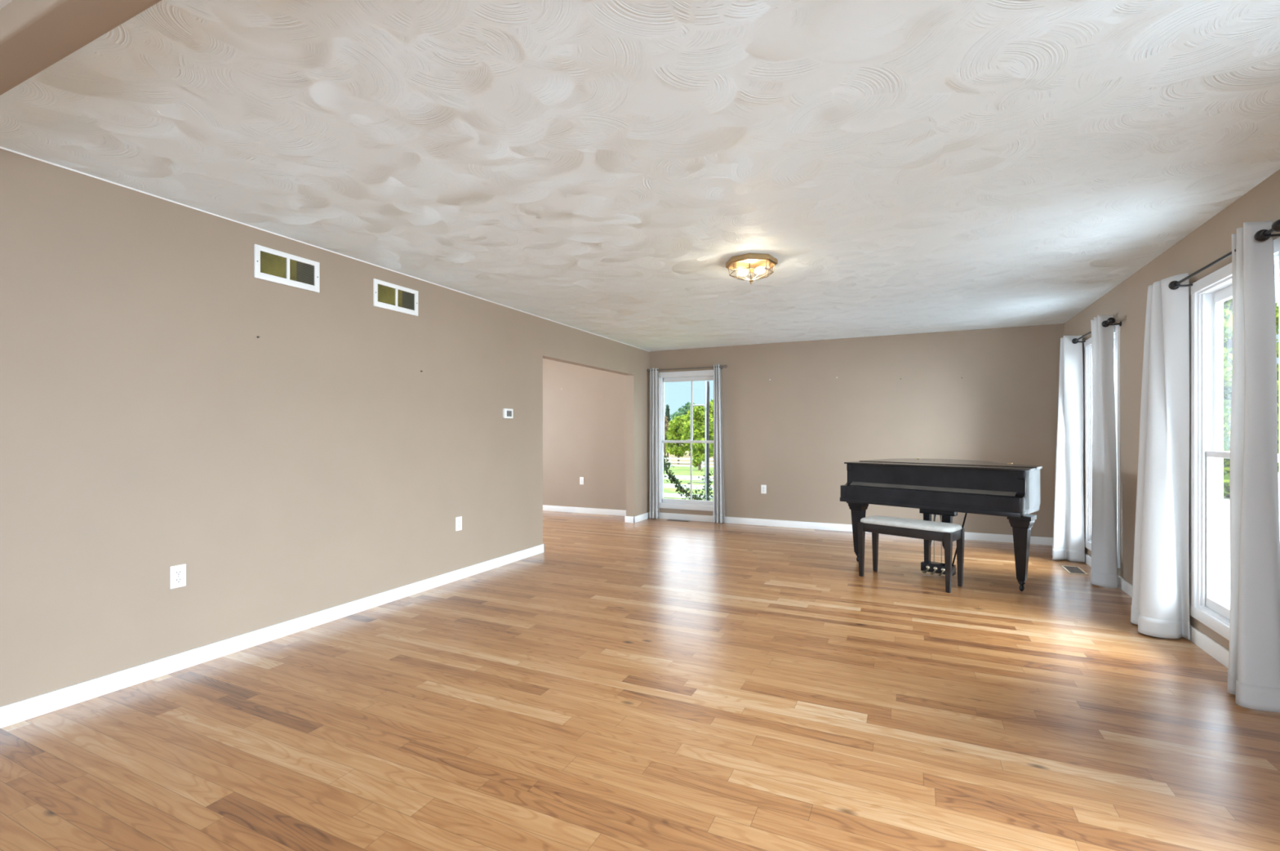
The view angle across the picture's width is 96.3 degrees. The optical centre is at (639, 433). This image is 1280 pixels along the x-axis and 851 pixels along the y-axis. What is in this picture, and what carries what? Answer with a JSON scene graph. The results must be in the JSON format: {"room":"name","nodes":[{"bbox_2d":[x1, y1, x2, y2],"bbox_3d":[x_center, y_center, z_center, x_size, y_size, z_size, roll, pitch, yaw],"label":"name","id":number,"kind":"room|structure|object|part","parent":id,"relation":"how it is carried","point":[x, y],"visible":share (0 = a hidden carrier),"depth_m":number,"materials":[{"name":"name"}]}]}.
{"room":"music room","nodes":[
{"label":"music room","id":0,"kind":"room"},
{"bbox_2d":[0,148,649,706],"bbox_3d":[-2.230,0.015,3.524,0.120,2.440,10.870,0,0,25],"label":"wall","id":1,"kind":"structure","parent":0,"point":[311,464],"depth_m":3.18,"materials":[{"name":"beige paint"}]},
{"bbox_2d":[169,564,186,588],"bbox_3d":[-2.410,0.745,2.992,0.009,0.116,0.072,0,0,25],"label":"wall outlet","id":2,"kind":"object","parent":1,"relation":"attached to","point":[178,572],"visible":1,"depth_m":2.99,"materials":[{"name":"white plastic"}]},
{"bbox_2d":[174,568,182,575],"bbox_3d":[-2.408,0.726,2.991,0.004,0.028,0.034,0,0,25],"label":"receptacle","id":3,"kind":"object","parent":2,"relation":"attached to","point":[177,571],"depth_m":2.99,"materials":[{"name":"white plastic"}]},
{"bbox_2d":[174,576,182,582],"bbox_3d":[-2.408,0.764,2.991,0.004,0.028,0.034,0,0,25],"label":"receptacle","id":4,"kind":"object","parent":2,"relation":"attached to","point":[177,579],"depth_m":2.99,"materials":[{"name":"white plastic"}]},
{"bbox_2d":[253,244,319,293],"bbox_3d":[-2.158,-1.006,3.520,0.014,0.195,0.404,0,0,25],"label":"air vent","id":5,"kind":"object","parent":1,"relation":"in","point":[270,264],"visible":1,"depth_m":3.51,"materials":[{"name":"white metal"}]},
{"bbox_2d":[0,511,649,728],"bbox_3d":[-2.230,1.191,3.524,0.148,0.088,10.870,0,0,25],"label":"baseboard","id":6,"kind":"structure","parent":1,"relation":"attached to","point":[11,713],"depth_m":3.17,"materials":[{"name":"white paint"}]},
{"bbox_2d":[0,146,649,351],"bbox_3d":[-1.316,-1.202,5.316,0.003,0.009,6.850,0,0,25],"label":"trim","id":7,"kind":"structure","parent":1,"relation":"attached to","point":[2,148],"depth_m":3.27,"materials":[{"name":"white paint"}]},
{"bbox_2d":[373,278,417,315],"bbox_3d":[-1.808,-1.006,4.262,0.014,0.195,0.404,0,0,25],"label":"air vent","id":8,"kind":"object","parent":1,"relation":"in","point":[388,295],"visible":1,"depth_m":4.25,"materials":[{"name":"white metal"}]},
{"bbox_2d":[455,515,462,530],"bbox_3d":[-1.532,0.762,4.851,0.009,0.116,0.072,0,0,25],"label":"wall outlet","id":9,"kind":"object","parent":1,"relation":"attached to","point":[458,519],"visible":1,"depth_m":4.84,"materials":[{"name":"white plastic"}]},
{"bbox_2d":[502,408,513,418],"bbox_3d":[-1.249,-0.189,5.425,0.031,0.092,0.124,0,0,25],"label":"thermostat","id":10,"kind":"object","parent":1,"relation":"attached to","point":[507,412],"visible":1,"depth_m":5.40,"materials":[{"name":"white plastic"}]},
{"bbox_2d":[0,0,1279,351],"bbox_3d":[-1.788,-1.329,3.321,9.431,0.252,11.180,0,0,25],"label":"ceiling","id":11,"kind":"structure","parent":0,"point":[599,167],"depth_m":2.36,"materials":[{"name":"white paint"}]},
{"bbox_2d":[0,0,161,95],"bbox_3d":[-0.554,-1.167,1.099,4.982,0.096,0.120,0,0,25],"label":"beam","id":12,"kind":"structure","parent":11,"relation":"attached to","point":[35,35],"depth_m":1.60,"materials":[{"name":"beige paint"}]},
{"bbox_2d":[725,253,777,284],"bbox_3d":[0.775,-1.122,3.996,0.329,0.166,0.329,0,0,-7],"label":"ceiling light","id":13,"kind":"object","parent":11,"relation":"attached to","point":[741,264],"visible":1,"depth_m":3.96,"materials":[{"name":"gold metal"}]},
{"bbox_3d":[0.721,-1.129,4.022,0.076,0.052,0.052,0,0,25],"label":"bulb","id":14,"kind":"part","parent":13,"relation":"part of","materials":[{"name":"white glass"}]},
{"bbox_3d":[0.775,-1.117,3.996,0.292,0.101,0.292,0,0,-7],"label":"lamp shade","id":15,"kind":"part","parent":13,"relation":"part of","materials":[{"name":"clear glass"}]},
{"bbox_3d":[0.830,-1.129,3.971,0.076,0.052,0.052,0,0,25],"label":"bulb","id":16,"kind":"part","parent":13,"relation":"part of","materials":[{"name":"white glass"}]},
{"bbox_2d":[0,510,1279,850],"bbox_3d":[-1.794,1.235,3.319,9.121,0.001,10.870,0,0,25],"label":"floor","id":17,"kind":"structure","parent":0,"point":[648,684],"depth_m":2.42,"materials":[{"name":"brown wood"}]},
{"bbox_2d":[667,519,689,521],"bbox_3d":[0.544,1.232,8.131,0.320,0.005,0.100,0,0,25],"label":"floor vent","id":18,"kind":"object","parent":17,"relation":"in","point":[668,519],"visible":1,"depth_m":8.11,"materials":[{"name":"brown metal"}]},
{"bbox_2d":[857,515,964,592],"bbox_3d":[2.255,0.982,4.803,0.315,0.506,0.745,0,0,-43],"label":"piano bench","id":19,"kind":"object","parent":17,"relation":"on","point":[948,532],"visible":1,"depth_m":4.64,"materials":[{"name":"black wood"}]},
{"bbox_3d":[1.917,1.001,4.965,0.046,0.468,0.046,0,0,-43],"label":"leg","id":20,"kind":"part","parent":19,"relation":"part of","materials":[{"name":"black wood"}]},
{"bbox_3d":[2.113,1.001,5.149,0.046,0.468,0.046,0,0,-43],"label":"leg","id":21,"kind":"part","parent":19,"relation":"part of","materials":[{"name":"black wood"}]},
{"bbox_2d":[860,515,961,532],"bbox_3d":[2.255,0.749,4.803,0.315,0.040,0.745,0,0,-43],"label":"cushion","id":22,"kind":"object","parent":19,"relation":"on","point":[875,521],"depth_m":4.71,"materials":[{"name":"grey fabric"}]},
{"bbox_3d":[2.396,1.001,4.456,0.046,0.468,0.046,0,0,-43],"label":"leg","id":23,"kind":"part","parent":19,"relation":"part of","materials":[{"name":"black wood"}]},
{"bbox_3d":[2.592,1.001,4.640,0.046,0.468,0.046,0,0,-43],"label":"leg","id":24,"kind":"part","parent":19,"relation":"part of","materials":[{"name":"black wood"}]},
{"bbox_2d":[840,457,1042,591],"bbox_3d":[2.940,0.750,5.372,1.468,0.970,1.525,0,0,-43],"label":"grand piano","id":25,"kind":"object","parent":17,"relation":"on","point":[943,487],"visible":0.85,"depth_m":4.86,"materials":[{"name":"black paint"}]},
{"bbox_3d":[2.103,0.898,5.523,0.160,0.523,0.160,0,0,-43],"label":"leg","id":26,"kind":"part","parent":25,"relation":"part of","materials":[{"name":"black paint"}]},
{"bbox_3d":[2.557,0.875,4.986,0.007,0.480,0.007,0,0,-20],"label":"pedal rod","id":27,"kind":"part","parent":25,"relation":"part of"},
{"bbox_3d":[2.598,0.875,4.942,0.007,0.480,0.007,0,0,-20],"label":"pedal rod","id":28,"kind":"part","parent":25,"relation":"part of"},
{"bbox_3d":[3.102,0.898,5.804,0.160,0.523,0.160,0,0,-43],"label":"leg","id":29,"kind":"part","parent":25,"relation":"part of","materials":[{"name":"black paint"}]},
{"bbox_3d":[3.079,0.280,5.524,1.058,0.017,1.490,0,0,-43],"label":"lid","id":30,"kind":"part","parent":25,"relation":"part of","materials":[{"name":"black paint"}]},
{"bbox_3d":[2.988,0.898,4.489,0.160,0.523,0.160,0,0,-43],"label":"leg","id":31,"kind":"part","parent":25,"relation":"part of","materials":[{"name":"black paint"}]},
{"bbox_2d":[1060,564,1088,574],"bbox_3d":[3.923,1.232,5.181,0.140,0.005,0.330,0,0,25],"label":"floor vent","id":32,"kind":"object","parent":17,"relation":"in","point":[1070,569],"visible":1,"depth_m":5.16,"materials":[{"name":"beige metal"}]},
{"bbox_2d":[1063,565,1085,573],"bbox_3d":[3.923,1.233,5.181,0.120,0.004,0.310,0,0,25],"label":"grille","id":33,"kind":"object","parent":32,"relation":"attached to","point":[1070,569],"depth_m":5.16,"materials":[{"name":"brown metal"}]},
{"bbox_2d":[542,323,1064,537],"bbox_3d":[0.565,0.025,8.304,9.431,2.460,0.160,0,0,25],"label":"wall","id":34,"kind":"structure","parent":0,"point":[793,433],"depth_m":7.32,"materials":[{"name":"beige paint"}]},
{"bbox_2d":[579,476,583,484],"bbox_3d":[-0.904,0.733,8.904,0.072,0.116,0.009,0,0,25],"label":"wall outlet","id":35,"kind":"object","parent":34,"relation":"attached to","point":[581,478],"visible":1,"depth_m":8.90,"materials":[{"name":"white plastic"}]},
{"bbox_2d":[658,369,713,511],"bbox_3d":[0.694,0.098,8.211,0.982,1.969,0.138,0,0,25],"label":"window","id":36,"kind":"structure","parent":34,"relation":"in","point":[704,375],"depth_m":8.23,"materials":[{"name":"white plastic"}]},
{"bbox_3d":[0.690,0.550,8.203,0.824,0.903,0.032,0,0,25],"label":"sash","id":37,"kind":"part","parent":36,"relation":"part of","materials":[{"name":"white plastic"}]},
{"bbox_3d":[0.706,-0.339,8.235,0.824,0.947,0.032,0,0,25],"label":"sash","id":38,"kind":"part","parent":36,"relation":"part of","materials":[{"name":"white plastic"}]},
{"bbox_2d":[647,364,726,371],"bbox_3d":[0.657,-0.909,8.113,1.198,0.053,0.106,0,0,25],"label":"curtain rod","id":39,"kind":"object","parent":34,"relation":"attached to","point":[724,366],"visible":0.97,"depth_m":8.04,"materials":[{"name":"metal"}]},
{"bbox_2d":[649,368,659,518],"bbox_3d":[0.206,0.139,8.278,0.162,2.170,0.064,0,0,25],"label":"curtain","id":40,"kind":"object","parent":39,"relation":"hanging from","point":[654,375],"visible":1,"depth_m":8.28,"materials":[{"name":"white fabric"}]},
{"bbox_3d":[0.643,-0.915,8.084,1.090,0.018,0.018,0,0,25],"label":"rod","id":41,"kind":"part","parent":39,"relation":"part of","materials":[{"name":"metal"}]},
{"bbox_2d":[712,363,724,523],"bbox_3d":[1.080,0.134,7.862,0.186,2.180,0.068,0,0,25],"label":"curtain","id":42,"kind":"object","parent":39,"relation":"hanging from","point":[718,516],"visible":1,"depth_m":7.87,"materials":[{"name":"white fabric"}]},
{"bbox_2d":[760,484,766,493],"bbox_3d":[1.659,0.747,7.694,0.072,0.116,0.009,0,0,25],"label":"wall outlet","id":43,"kind":"object","parent":34,"relation":"attached to","point":[763,487],"visible":1,"depth_m":7.69,"materials":[{"name":"white plastic"}]},
{"bbox_2d":[659,511,1053,545],"bbox_3d":[2.401,1.191,7.341,4.968,0.088,0.014,0,0,25],"label":"baseboard","id":44,"kind":"structure","parent":34,"relation":"attached to","point":[786,523],"depth_m":7.44,"materials":[{"name":"white paint"}]},
{"bbox_2d":[1064,168,1279,650],"bbox_3d":[2.347,0.025,1.280,0.110,2.460,11.020,0,0,25],"label":"wall","id":45,"kind":"structure","parent":0,"point":[1212,240],"depth_m":4.24,"materials":[{"name":"beige paint"}]},
{"bbox_2d":[1071,317,1121,343],"bbox_3d":[4.057,-0.887,5.167,0.117,0.059,1.498,0,0,25],"label":"curtain rod","id":46,"kind":"object","parent":45,"relation":"attached to","point":[1110,321],"visible":0.77,"depth_m":4.64,"materials":[{"name":"black metal"}]},
{"bbox_2d":[1052,334,1084,561],"bbox_3d":[4.198,0.134,5.674,0.258,2.180,0.361,0,0,25],"label":"curtain","id":47,"kind":"object","parent":46,"relation":"hanging from","point":[1068,534],"visible":1,"depth_m":5.55,"materials":[{"name":"white fabric"}]},
{"bbox_3d":[4.029,-0.890,5.181,0.016,0.016,1.366,0,0,25],"label":"rod","id":48,"kind":"part","parent":46,"relation":"part of","materials":[{"name":"black metal"}]},
{"bbox_2d":[1090,315,1118,587],"bbox_3d":[3.807,0.124,4.746,0.173,2.200,0.386,0,0,25],"label":"curtain","id":49,"kind":"object","parent":46,"relation":"hanging from","point":[1104,571],"visible":0.99,"depth_m":4.65,"materials":[{"name":"white fabric"}]},
{"bbox_2d":[1084,324,1119,568],"bbox_3d":[4.111,0.098,5.026,0.138,1.969,0.982,0,0,25],"label":"window","id":50,"kind":"structure","parent":45,"relation":"in","point":[1087,344],"depth_m":5.40,"materials":[{"name":"white plastic"}]},
{"bbox_2d":[1084,552,1229,668],"bbox_3d":[2.320,1.191,1.368,0.014,0.088,10.856,0,0,25],"label":"baseboard","id":51,"kind":"structure","parent":45,"relation":"attached to","point":[1213,648],"depth_m":3.27,"materials":[{"name":"white paint"}]},
{"bbox_2d":[1168,219,1279,289],"bbox_3d":[3.078,-0.887,3.092,0.117,0.059,1.498,0,0,25],"label":"curtain rod","id":52,"kind":"object","parent":45,"relation":"attached to","point":[1262,235],"visible":0.71,"depth_m":2.83,"materials":[{"name":"black metal"}]},
{"bbox_2d":[1130,272,1190,639],"bbox_3d":[3.237,0.134,3.612,0.228,2.180,0.408,0,0,25],"label":"curtain","id":53,"kind":"object","parent":52,"relation":"hanging from","point":[1160,603],"visible":0.99,"depth_m":3.48,"materials":[{"name":"white fabric"}]},
{"bbox_2d":[1226,220,1279,712],"bbox_3d":[2.834,0.124,2.679,0.168,2.200,0.334,0,0,25],"label":"curtain","id":54,"kind":"object","parent":52,"relation":"hanging from","point":[1254,655],"visible":1,"depth_m":2.59,"materials":[{"name":"white fabric"}]},
{"bbox_2d":[1189,236,1279,639],"bbox_3d":[3.131,0.098,2.950,0.138,1.969,0.982,0,0,25],"label":"window","id":55,"kind":"structure","parent":45,"relation":"in","point":[1208,294],"depth_m":3.32,"materials":[{"name":"white plastic"}]},
{"bbox_3d":[3.123,0.550,2.954,0.032,0.903,0.824,0,0,25],"label":"sash","id":56,"kind":"part","parent":55,"relation":"part of","materials":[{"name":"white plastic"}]},
{"bbox_3d":[3.156,-0.339,2.939,0.032,0.947,0.824,0,0,25],"label":"sash","id":57,"kind":"part","parent":55,"relation":"part of","materials":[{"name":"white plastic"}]},
{"label":"outside","id":58,"kind":"structure","parent":0,"visible":0},
{"bbox_2d":[1223,471,1279,606],"bbox_3d":[27.416,1.820,9.173,38.250,0.330,80.000,0,0,25],"label":"driveway","id":59,"kind":"structure","parent":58,"point":[1226,500],"depth_m":8.21,"materials":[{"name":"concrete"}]},
{"bbox_2d":[1223,297,1279,497],"bbox_3d":[15.369,-1.670,14.977,3.761,6.746,3.222,0,0,25],"label":"tree","id":60,"kind":"object","parent":59,"relation":"on","point":[1228,304],"visible":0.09,"depth_m":14.35,"materials":[{"name":"green plant"}]},
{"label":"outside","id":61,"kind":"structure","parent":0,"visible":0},
{"bbox_2d":[663,444,713,465],"bbox_3d":[51.662,3.085,109.417,500.000,0.100,138.000,0,0,25],"label":"field","id":62,"kind":"structure","parent":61,"point":[686,455],"depth_m":65.45,"materials":[{"name":"green plant"}]},
{"bbox_2d":[665,404,671,461],"bbox_3d":[2.839,-0.007,59.452,1.313,6.092,1.322,0,0,25],"label":"conifer","id":63,"kind":"object","parent":62,"relation":"on","point":[667,411],"visible":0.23,"depth_m":59.35,"materials":[{"name":"green plant"}]},
{"bbox_2d":[665,413,693,463],"bbox_3d":[3.676,0.561,56.789,3.917,4.956,3.067,0,0,25],"label":"tree","id":64,"kind":"object","parent":62,"relation":"on","point":[676,425],"visible":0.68,"depth_m":56.12,"materials":[{"name":"green plant"}]},
{"bbox_2d":[670,401,695,455],"bbox_3d":[6.680,-0.654,78.729,6.166,7.486,6.340,0,0,-39],"label":"tree","id":65,"kind":"object","parent":62,"relation":"on","point":[686,408],"visible":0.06,"depth_m":78.00,"materials":[{"name":"green plant"}]},
{"bbox_2d":[706,399,713,461],"bbox_3d":[7.908,-0.401,62.448,3.755,6.980,3.682,0,0,-19],"label":"tree","id":66,"kind":"object","parent":62,"relation":"on","point":[711,402],"visible":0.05,"depth_m":61.59,"materials":[{"name":"green plant"}]},
{"bbox_3d":[-2.963,0.025,6.995,4.169,2.460,5.220,0,0,25],"label":"wall","id":67,"kind":"structure","parent":0,"visible":0},
{"bbox_2d":[542,504,626,515],"bbox_3d":[-1.784,1.191,9.316,4.019,0.088,0.014,0,0,25],"label":"baseboard","id":68,"kind":"structure","parent":67,"relation":"attached to","point":[549,508],"depth_m":8.87,"materials":[{"name":"white paint"}]},
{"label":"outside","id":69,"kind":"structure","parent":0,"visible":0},
{"bbox_2d":[663,466,713,500],"bbox_3d":[-27.108,2.345,45.947,91.740,1.380,44.050,0,0,25],"label":"lawn","id":70,"kind":"structure","parent":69,"point":[678,470],"depth_m":34.99,"materials":[{"name":"green plant"}]},
{"bbox_2d":[663,415,669,461],"bbox_3d":[2.321,0.638,54.186,0.893,4.701,0.852,0,0,25],"label":"tree","id":71,"kind":"object","parent":70,"relation":"on","point":[666,422],"visible":0.55,"depth_m":54.06,"materials":[{"name":"green plant"}]},
{"bbox_2d":[663,452,706,500],"bbox_3d":[0.717,0.990,9.590,1.074,1.412,0.348,0,0,25],"label":"climbing vine","id":72,"kind":"object","parent":70,"relation":"on","point":[673,480],"visible":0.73,"depth_m":9.64,"materials":[{"name":"green plant"}]},
{"bbox_3d":[0.729,1.037,9.609,0.826,1.318,0.028,0,0,25],"label":"stem","id":73,"kind":"part","parent":72,"relation":"part of","materials":[{"name":"green plant"}]},
{"bbox_2d":[663,474,713,499],"bbox_3d":[0.450,1.710,19.212,12.588,1.050,0.170,0,0,25],"label":"rail fence","id":74,"kind":"object","parent":70,"relation":"on","point":[679,477],"visible":0.02,"depth_m":18.65,"materials":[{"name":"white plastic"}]},
{"bbox_3d":[0.422,2.035,19.153,12.458,0.135,0.040,0,0,25],"label":"rail","id":75,"kind":"part","parent":74,"relation":"part of","materials":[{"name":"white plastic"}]},
{"bbox_3d":[0.422,1.725,19.153,12.458,0.135,0.040,0,0,25],"label":"rail","id":76,"kind":"part","parent":74,"relation":"part of","materials":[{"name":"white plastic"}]},
{"bbox_3d":[0.422,1.435,19.153,12.458,0.135,0.040,0,0,25],"label":"rail","id":77,"kind":"part","parent":74,"relation":"part of","materials":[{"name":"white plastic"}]},
{"bbox_2d":[663,456,713,467],"bbox_3d":[2.534,2.460,48.639,28.451,0.950,0.170,0,0,25],"label":"rail fence","id":78,"kind":"object","parent":70,"relation":"on","point":[670,458],"visible":0.05,"depth_m":48.05,"materials":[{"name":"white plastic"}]},
{"bbox_3d":[2.506,2.415,48.581,28.321,0.140,0.040,0,0,25],"label":"rail","id":79,"kind":"part","parent":78,"relation":"part of","materials":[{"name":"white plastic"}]},
{"bbox_3d":[2.506,2.115,48.581,28.321,0.140,0.040,0,0,25],"label":"rail","id":80,"kind":"part","parent":78,"relation":"part of","materials":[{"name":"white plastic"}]},
{"bbox_3d":[2.506,2.695,48.581,28.321,0.140,0.040,0,0,25],"label":"rail","id":81,"kind":"part","parent":78,"relation":"part of","materials":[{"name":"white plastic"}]},
{"bbox_2d":[680,403,713,470],"bbox_3d":[4.608,0.267,43.167,2.948,5.044,3.210,0,0,25],"label":"tree","id":82,"kind":"object","parent":70,"relation":"on","point":[698,449],"visible":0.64,"depth_m":42.60,"materials":[{"name":"green plant"}]},
{"bbox_2d":[690,380,706,499],"bbox_3d":[1.009,0.383,9.918,0.289,2.604,0.028,0,0,25],"label":"frame","id":83,"kind":"object","parent":70,"relation":"on","point":[704,404],"visible":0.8,"depth_m":9.86,"materials":[{"name":"grey metal"}]},
{"bbox_2d":[697,381,713,500],"bbox_3d":[1.182,0.395,10.062,0.354,2.621,0.336,0,0,25],"label":"post","id":84,"kind":"object","parent":70,"relation":"on","point":[708,480],"visible":0.52,"depth_m":10.03,"materials":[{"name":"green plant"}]},
{"bbox_3d":[1.184,0.395,10.057,0.066,2.621,0.066,0,0,-20],"label":"post","id":85,"kind":"part","parent":84,"relation":"part of","materials":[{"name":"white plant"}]}
]}

